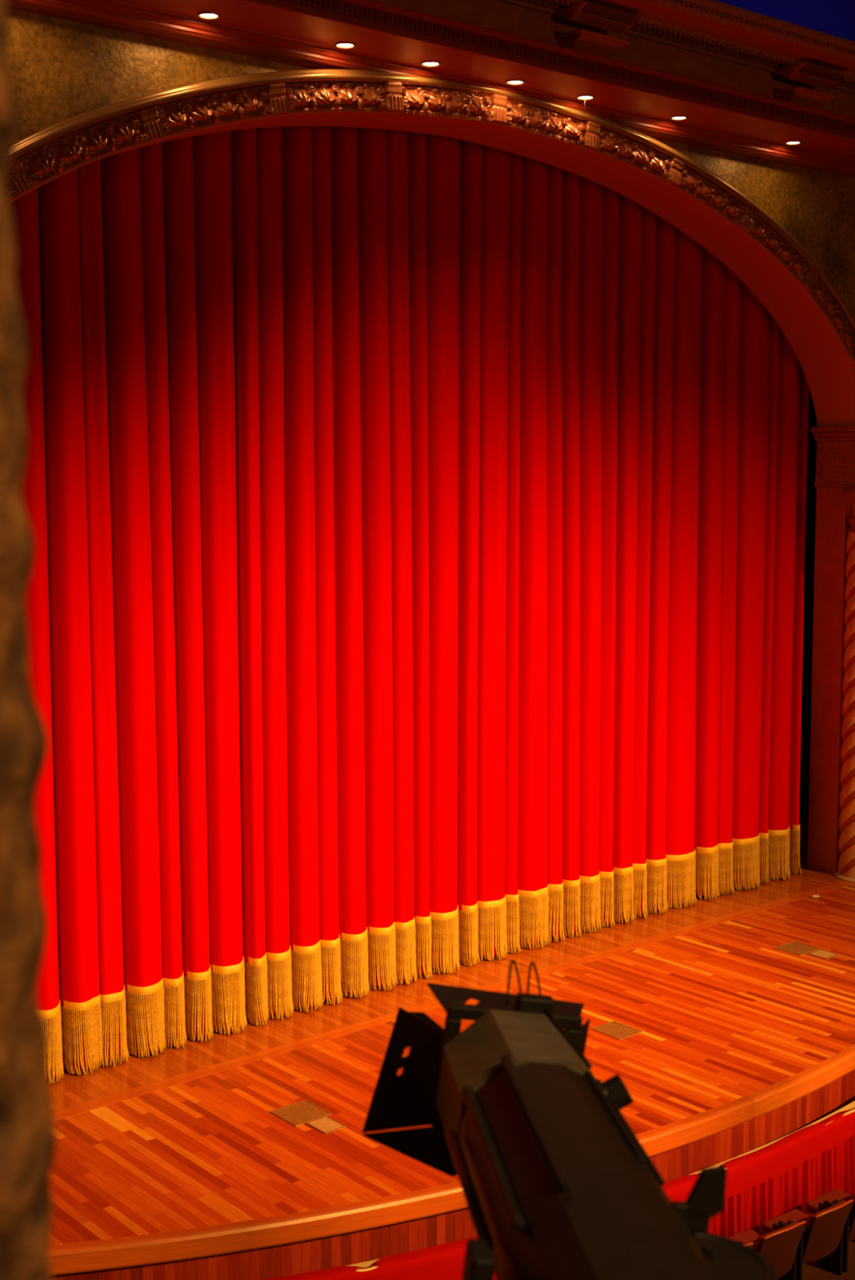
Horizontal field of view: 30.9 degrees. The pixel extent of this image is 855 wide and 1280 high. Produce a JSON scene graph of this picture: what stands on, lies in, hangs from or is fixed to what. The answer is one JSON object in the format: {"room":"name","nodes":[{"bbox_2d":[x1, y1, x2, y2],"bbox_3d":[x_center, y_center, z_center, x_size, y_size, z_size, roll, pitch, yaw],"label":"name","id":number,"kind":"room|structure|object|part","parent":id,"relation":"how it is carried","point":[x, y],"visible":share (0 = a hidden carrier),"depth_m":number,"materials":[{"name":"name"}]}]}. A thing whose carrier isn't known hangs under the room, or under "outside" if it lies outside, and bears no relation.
{"room":"auditorium","nodes":[
{"label":"auditorium","id":0,"kind":"room"},
{"bbox_2d":[0,0,56,1279],"bbox_3d":[-0.412,0.070,0.791,0.426,1.100,0.102,-2,6,-14],"label":"wall","id":1,"kind":"structure","parent":0,"point":[28,1139],"depth_m":0.82,"materials":[{"name":"brown paint"}]},
{"bbox_2d":[7,8,854,318],"bbox_3d":[1.576,-0.900,18.594,23.500,12.100,0.001,-5,8,-40],"label":"wall","id":2,"kind":"structure","parent":0,"point":[60,69],"depth_m":14.67,"materials":[{"name":"gold metal"}]},
{"bbox_2d":[197,11,220,19],"bbox_3d":[-2.021,-5.768,14.298,0.210,0.018,0.210,-5,8,-40],"label":"recessed light","id":3,"kind":"object","parent":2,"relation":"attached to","point":[204,15],"visible":1,"depth_m":14.29,"materials":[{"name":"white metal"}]},
{"bbox_2d":[334,41,355,48],"bbox_3d":[-0.814,-5.884,15.312,0.210,0.018,0.210,-5,8,-40],"label":"recessed light","id":4,"kind":"object","parent":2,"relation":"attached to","point":[342,45],"visible":1,"depth_m":15.32,"materials":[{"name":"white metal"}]},
{"bbox_2d":[5,69,854,426],"bbox_3d":[0.517,-4.346,17.512,15.190,3.595,0.950,-5,8,-40],"label":"arch","id":5,"kind":"object","parent":2,"relation":"attached to","point":[812,315],"visible":1,"depth_m":17.57,"materials":[{"name":"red paint"}]},
{"bbox_2d":[9,88,809,1084],"bbox_3d":[0.187,-1.230,18.375,14.611,10.388,0.897,-5,8,-40],"label":"stage curtain","id":6,"kind":"object","parent":5,"relation":"hanging from","point":[417,521],"visible":0.94,"depth_m":17.73,"materials":[{"name":"red fabric"}]},
{"bbox_2d":[5,0,854,178],"bbox_3d":[1.953,-6.210,17.539,23.500,0.395,1.220,-5,8,-40],"label":"ceiling","id":7,"kind":"structure","parent":2,"relation":"attached to","point":[304,33],"depth_m":16.01,"materials":[{"name":"brown paint"}]},
{"bbox_2d":[420,60,440,66],"bbox_3d":[0.033,-5.965,16.024,0.210,0.018,0.210,-5,8,-40],"label":"recessed light","id":8,"kind":"object","parent":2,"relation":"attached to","point":[428,63],"visible":1,"depth_m":16.01,"materials":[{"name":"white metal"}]},
{"bbox_2d":[505,79,524,85],"bbox_3d":[0.952,-6.053,16.796,0.210,0.018,0.210,-5,8,-40],"label":"recessed light","id":9,"kind":"object","parent":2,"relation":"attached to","point":[512,82],"visible":1,"depth_m":16.80,"materials":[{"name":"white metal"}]},
{"bbox_2d":[575,94,594,110],"bbox_3d":[1.785,-6.066,17.503,0.210,0.151,0.210,-5,8,-40],"label":"recessed light","id":10,"kind":"object","parent":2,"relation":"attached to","point":[582,97],"visible":1,"depth_m":17.48,"materials":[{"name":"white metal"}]},
{"bbox_2d":[670,115,687,120],"bbox_3d":[3.009,-6.250,18.525,0.210,0.018,0.210,-5,8,-40],"label":"recessed light","id":11,"kind":"object","parent":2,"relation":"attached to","point":[677,117],"visible":1,"depth_m":18.54,"materials":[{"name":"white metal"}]},
{"bbox_2d":[784,140,801,145],"bbox_3d":[4.716,-6.414,19.960,0.210,0.018,0.210,-5,8,-40],"label":"recessed light","id":12,"kind":"object","parent":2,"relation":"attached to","point":[790,142],"visible":1,"depth_m":19.96,"materials":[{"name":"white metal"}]},
{"bbox_2d":[48,816,854,1244],"bbox_3d":[1.255,4.015,18.366,20.000,0.022,7.695,-5,8,-40],"label":"floor","id":13,"kind":"structure","parent":0,"point":[180,1138],"depth_m":15.75,"materials":[{"name":"brown wood"}]},
{"bbox_2d":[269,1099,332,1126],"bbox_3d":[-1.188,4.434,14.511,0.420,0.008,0.420,-5,8,-40],"label":"floor plate","id":14,"kind":"object","parent":13,"relation":"on","point":[304,1111],"visible":1,"depth_m":14.50,"materials":[{"name":"brown"}]},
{"bbox_2d":[306,1115,346,1133],"bbox_3d":[-0.934,4.463,14.243,0.240,0.008,0.300,-5,8,-40],"label":"floor plate","id":15,"kind":"object","parent":13,"relation":"on","point":[326,1124],"visible":1,"depth_m":14.24,"materials":[{"name":"brown"}]},
{"bbox_2d":[591,1020,642,1039],"bbox_3d":[2.033,4.191,16.620,0.360,0.008,0.420,-5,8,-40],"label":"floor plate","id":16,"kind":"object","parent":13,"relation":"on","point":[615,1029],"visible":1,"depth_m":16.60,"materials":[{"name":"brown"}]},
{"bbox_2d":[773,941,819,955],"bbox_3d":[4.639,3.873,19.435,0.420,0.008,0.400,-5,8,-40],"label":"floor plate","id":17,"kind":"object","parent":13,"relation":"on","point":[798,948],"visible":1,"depth_m":19.43,"materials":[{"name":"brown metal"}]},
{"bbox_2d":[807,949,838,959],"bbox_3d":[4.910,3.898,19.194,0.260,0.008,0.270,-5,8,-40],"label":"floor plate","id":18,"kind":"object","parent":13,"relation":"on","point":[821,953],"visible":1,"depth_m":19.20,"materials":[{"name":"brown"}]},
{"bbox_3d":[4.910,3.899,19.194,0.230,0.006,0.240,-5,8,-40],"label":"lid","id":19,"kind":"part","parent":18,"relation":"part of","materials":[{"name":"brown wood"}]},
{"bbox_2d":[806,425,854,873],"bbox_3d":[6.633,0.153,23.036,1.590,6.600,1.280,-5,8,-40],"label":"pilaster","id":20,"kind":"object","parent":13,"relation":"on","point":[835,445],"visible":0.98,"depth_m":22.79,"materials":[{"name":"brown wood"}]},
{"bbox_2d":[834,486,854,882],"bbox_3d":[6.379,0.648,22.530,0.800,5.730,0.800,-5,8,-40],"label":"twisted column","id":21,"kind":"structure","parent":13,"relation":"on","point":[846,864],"depth_m":22.45,"materials":[{"name":"brown wood"}]},
{"bbox_2d":[52,1069,854,1279],"bbox_3d":[2.786,4.884,16.698,17.242,1.010,3.049,-6,9,-43],"label":"stage edge","id":22,"kind":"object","parent":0,"point":[381,1242],"depth_m":12.92,"materials":[{"name":"red wood"}]},
{"bbox_2d":[48,1044,854,1275],"bbox_3d":[2.808,4.293,16.608,17.355,0.204,3.159,-6,9,-43],"label":"trim","id":23,"kind":"structure","parent":22,"relation":"attached to","point":[189,1243],"depth_m":12.62,"materials":[{"name":"brown wood"}]},
{"bbox_2d":[373,0,854,117],"bbox_3d":[2.139,-6.591,17.274,23.500,0.440,0.001,-5,8,-40],"label":"wall","id":24,"kind":"structure","parent":0,"point":[494,15],"depth_m":17.45,"materials":[{"name":"brown paint"}]},
{"bbox_2d":[555,1,641,58],"bbox_3d":[1.829,-6.501,16.672,0.894,0.494,0.528,-5,8,-40],"label":"bracket","id":25,"kind":"object","parent":24,"relation":"attached to","point":[587,13],"visible":0.82,"depth_m":16.56,"materials":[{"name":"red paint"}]},
{"bbox_2d":[555,28,630,45],"bbox_3d":[1.788,-6.484,16.723,0.760,0.030,0.400,-5,8,-40],"label":"shelf","id":26,"kind":"object","parent":25,"relation":"attached to","point":[581,34],"depth_m":16.56,"materials":[{"name":"orange paint"}]},
{"bbox_3d":[1.913,-6.654,16.554,0.820,0.055,0.265,-5,8,-40],"label":"panel","id":27,"kind":"part","parent":25,"relation":"part of","materials":[{"name":"brown wood"}]},
{"bbox_2d":[494,0,854,94],"bbox_3d":[2.440,-6.861,16.885,23.500,0.260,0.935,-5,8,-40],"label":"trim","id":28,"kind":"structure","parent":24,"relation":"attached to","point":[713,28],"depth_m":17.62,"materials":[{"name":"brown wood"}]},
{"bbox_2d":[772,62,846,109],"bbox_3d":[4.699,-6.756,19.087,0.894,0.494,0.528,-5,8,-40],"label":"bracket","id":29,"kind":"object","parent":24,"relation":"attached to","point":[803,73],"visible":0.83,"depth_m":18.96,"materials":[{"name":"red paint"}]},
{"bbox_2d":[772,86,835,99],"bbox_3d":[4.658,-6.739,19.138,0.760,0.030,0.400,-5,8,-40],"label":"shelf","id":30,"kind":"object","parent":29,"relation":"attached to","point":[797,91],"depth_m":18.97,"materials":[{"name":"orange paint"}]},
{"bbox_3d":[4.784,-6.910,18.969,0.820,0.055,0.265,-5,8,-40],"label":"panel","id":31,"kind":"part","parent":29,"relation":"part of","materials":[{"name":"brown wood"}]},
{"bbox_2d":[715,0,854,41],"bbox_3d":[9.878,-8.027,10.240,26.500,3.550,20.800,-5,8,-40],"label":"ceiling","id":32,"kind":"structure","parent":0,"point":[836,18],"depth_m":19.62,"materials":[{"name":"blue paint"}]},
{"bbox_2d":[799,391,817,817],"bbox_3d":[-0.731,-2.207,20.020,21.000,12.000,0.001,-5,8,-40],"label":"wall","id":33,"kind":"structure","parent":0,"point":[811,454],"depth_m":26.36,"materials":[{"name":"black paint"}]},
{"bbox_2d":[802,1193,854,1279],"bbox_3d":[7.493,5.997,11.082,17.211,0.001,18.866,-5,8,-40],"label":"floor","id":34,"kind":"structure","parent":0,"point":[811,1270],"depth_m":13.95,"materials":[{"name":"red carpet"}]},
{"bbox_2d":[265,1101,854,1279],"bbox_3d":[2.592,5.149,14.977,12.574,0.862,1.662,-5,8,-38],"label":"drape","id":35,"kind":"object","parent":34,"relation":"on","point":[764,1183],"visible":0.5,"depth_m":14.41,"materials":[{"name":"red fabric"}]},
{"bbox_2d":[742,1242,753,1248],"bbox_3d":[2.353,5.391,13.073,0.608,0.801,0.675,-4,7,-32],"label":"seat","id":36,"kind":"object","parent":34,"relation":"on","point":[749,1244],"visible":0.06,"depth_m":12.90,"materials":[{"name":"red"}]},
{"bbox_2d":[728,1220,806,1279],"bbox_3d":[2.879,5.350,13.423,0.608,0.801,0.675,-5,8,-35],"label":"seat","id":37,"kind":"object","parent":34,"relation":"on","point":[779,1246],"visible":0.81,"depth_m":13.22,"materials":[{"name":"brown wood"}]},
{"bbox_2d":[728,1229,761,1248],"bbox_3d":[2.805,5.330,13.526,0.480,0.100,0.420,-5,8,-35],"label":"seat cushion","id":38,"kind":"object","parent":37,"relation":"on","point":[747,1236],"depth_m":13.66,"materials":[{"name":"red fabric"}]},
{"bbox_2d":[752,1222,798,1252],"bbox_3d":[2.984,5.186,13.253,0.486,0.365,0.254,-5,8,-35],"label":"seat back","id":39,"kind":"object","parent":37,"relation":"on","point":[785,1238],"depth_m":13.11,"materials":[{"name":"brown wood"}]},
{"bbox_3d":[3.010,5.239,13.222,0.524,0.505,0.206,-5,8,-35],"label":"backrest","id":40,"kind":"part","parent":37,"relation":"part of","materials":[{"name":"red wood"}]},
{"bbox_3d":[3.162,5.135,13.480,0.052,0.045,0.190,-5,8,-35],"label":"armrest","id":41,"kind":"part","parent":37,"relation":"part of","materials":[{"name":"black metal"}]},
{"bbox_2d":[761,1199,853,1279],"bbox_3d":[3.389,5.308,13.796,0.608,0.801,0.675,-5,8,-37],"label":"seat","id":42,"kind":"object","parent":34,"relation":"on","point":[821,1237],"visible":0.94,"depth_m":13.58,"materials":[{"name":"brown wood"}]},
{"bbox_2d":[761,1208,809,1233],"bbox_3d":[3.312,5.287,13.895,0.480,0.100,0.420,-5,8,-37],"label":"seat cushion","id":43,"kind":"object","parent":42,"relation":"on","point":[794,1215],"depth_m":13.97,"materials":[{"name":"red fabric"}]},
{"bbox_3d":[3.227,5.130,13.528,0.052,0.045,0.190,-5,8,-37],"label":"armrest","id":44,"kind":"part","parent":42,"relation":"part of","materials":[{"name":"brown wood"}]},
{"bbox_2d":[802,1200,845,1248],"bbox_3d":[3.501,5.143,13.630,0.486,0.365,0.254,-5,8,-37],"label":"seat back","id":45,"kind":"object","parent":42,"relation":"on","point":[823,1228],"depth_m":13.51,"materials":[{"name":"red fabric"}]},
{"bbox_3d":[3.529,5.196,13.600,0.524,0.505,0.206,-5,8,-37],"label":"backrest","id":46,"kind":"part","parent":42,"relation":"part of","materials":[{"name":"red wood"}]},
{"bbox_3d":[3.668,5.091,13.864,0.052,0.045,0.190,-5,8,-37],"label":"armrest","id":47,"kind":"part","parent":42,"relation":"part of","materials":[{"name":"black wood"}]},
{"bbox_2d":[805,1188,854,1272],"bbox_3d":[3.883,5.263,14.189,0.608,0.801,0.675,-5,8,-40],"label":"seat","id":48,"kind":"object","parent":34,"relation":"on","point":[834,1196],"visible":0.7,"depth_m":13.95,"materials":[{"name":"red fabric"}]},
{"bbox_2d":[805,1188,853,1214],"bbox_3d":[3.801,5.243,14.286,0.480,0.100,0.420,-5,8,-40],"label":"seat cushion","id":49,"kind":"object","parent":48,"relation":"on","point":[811,1206],"depth_m":14.36,"materials":[{"name":"red fabric"}]},
{"bbox_3d":[3.732,5.085,13.915,0.052,0.045,0.190,-5,8,-40],"label":"armrest","id":50,"kind":"part","parent":48,"relation":"part of","materials":[{"name":"brown wood"}]},
{"bbox_3d":[4.030,5.150,14.000,0.524,0.505,0.206,-5,8,-40],"label":"backrest","id":51,"kind":"part","parent":48,"relation":"part of","materials":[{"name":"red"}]},
{"bbox_2d":[848,1195,854,1226],"bbox_3d":[4.001,5.097,14.029,0.486,0.365,0.254,-5,8,-40],"label":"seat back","id":52,"kind":"object","parent":48,"relation":"on","point":[851,1214],"depth_m":13.88,"materials":[{"name":"red fabric"}]},
{"bbox_3d":[0.404,1.155,1.840,1.050,0.113,0.630,7,3,-7],"label":"trim","id":53,"kind":"structure","parent":0,"visible":0},
{"bbox_2d":[361,959,777,1279],"bbox_3d":[0.172,0.828,2.216,0.414,0.448,1.253,-1,6,-9],"label":"spotlight","id":54,"kind":"object","parent":53,"relation":"on","point":[556,1183],"visible":1,"depth_m":2.08,"materials":[{"name":"black metal"}]},
{"bbox_3d":[-0.052,0.766,2.698,0.092,0.229,0.210,-3,7,-22],"label":"barn door","id":55,"kind":"part","parent":54,"relation":"part of","materials":[{"name":"black metal"}]},
{"bbox_3d":[0.040,0.865,2.658,0.348,0.097,0.078,2,7,17],"label":"barn door","id":56,"kind":"part","parent":54,"relation":"part of","materials":[{"name":"black metal"}]},
{"bbox_3d":[0.055,0.746,2.112,0.018,0.018,0.360,7,3,-7],"label":"tie rod","id":57,"kind":"part","parent":54,"relation":"part of","materials":[{"name":"black metal"}]},
{"bbox_3d":[0.148,0.639,2.700,0.286,0.011,0.160,7,3,-7],"label":"barn door","id":58,"kind":"part","parent":54,"relation":"part of","materials":[{"name":"black metal"}]},
{"bbox_3d":[0.134,0.734,2.612,0.230,0.224,0.025,7,3,-7],"label":"barn door frame","id":59,"kind":"part","parent":54,"relation":"part of","materials":[{"name":"black metal"}]},
{"bbox_3d":[0.259,0.753,2.691,0.027,0.193,0.123,2,7,15],"label":"barn door","id":60,"kind":"part","parent":54,"relation":"part of","materials":[{"name":"black metal"}]},
{"bbox_3d":[0.276,0.694,2.350,0.068,0.073,0.068,-3,7,-25],"label":"focus knob","id":61,"kind":"part","parent":54,"relation":"part of","materials":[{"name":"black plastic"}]},
{"bbox_3d":[0.330,0.725,1.947,0.050,0.035,0.014,7,3,-7],"label":"shutter stem","id":62,"kind":"part","parent":54,"relation":"part of","materials":[{"name":"black metal"}]},
{"bbox_3d":[0.349,0.693,1.947,0.051,0.064,0.014,7,3,-7],"label":"shutter handle","id":63,"kind":"part","parent":54,"relation":"part of","materials":[{"name":"black metal"}]}
]}

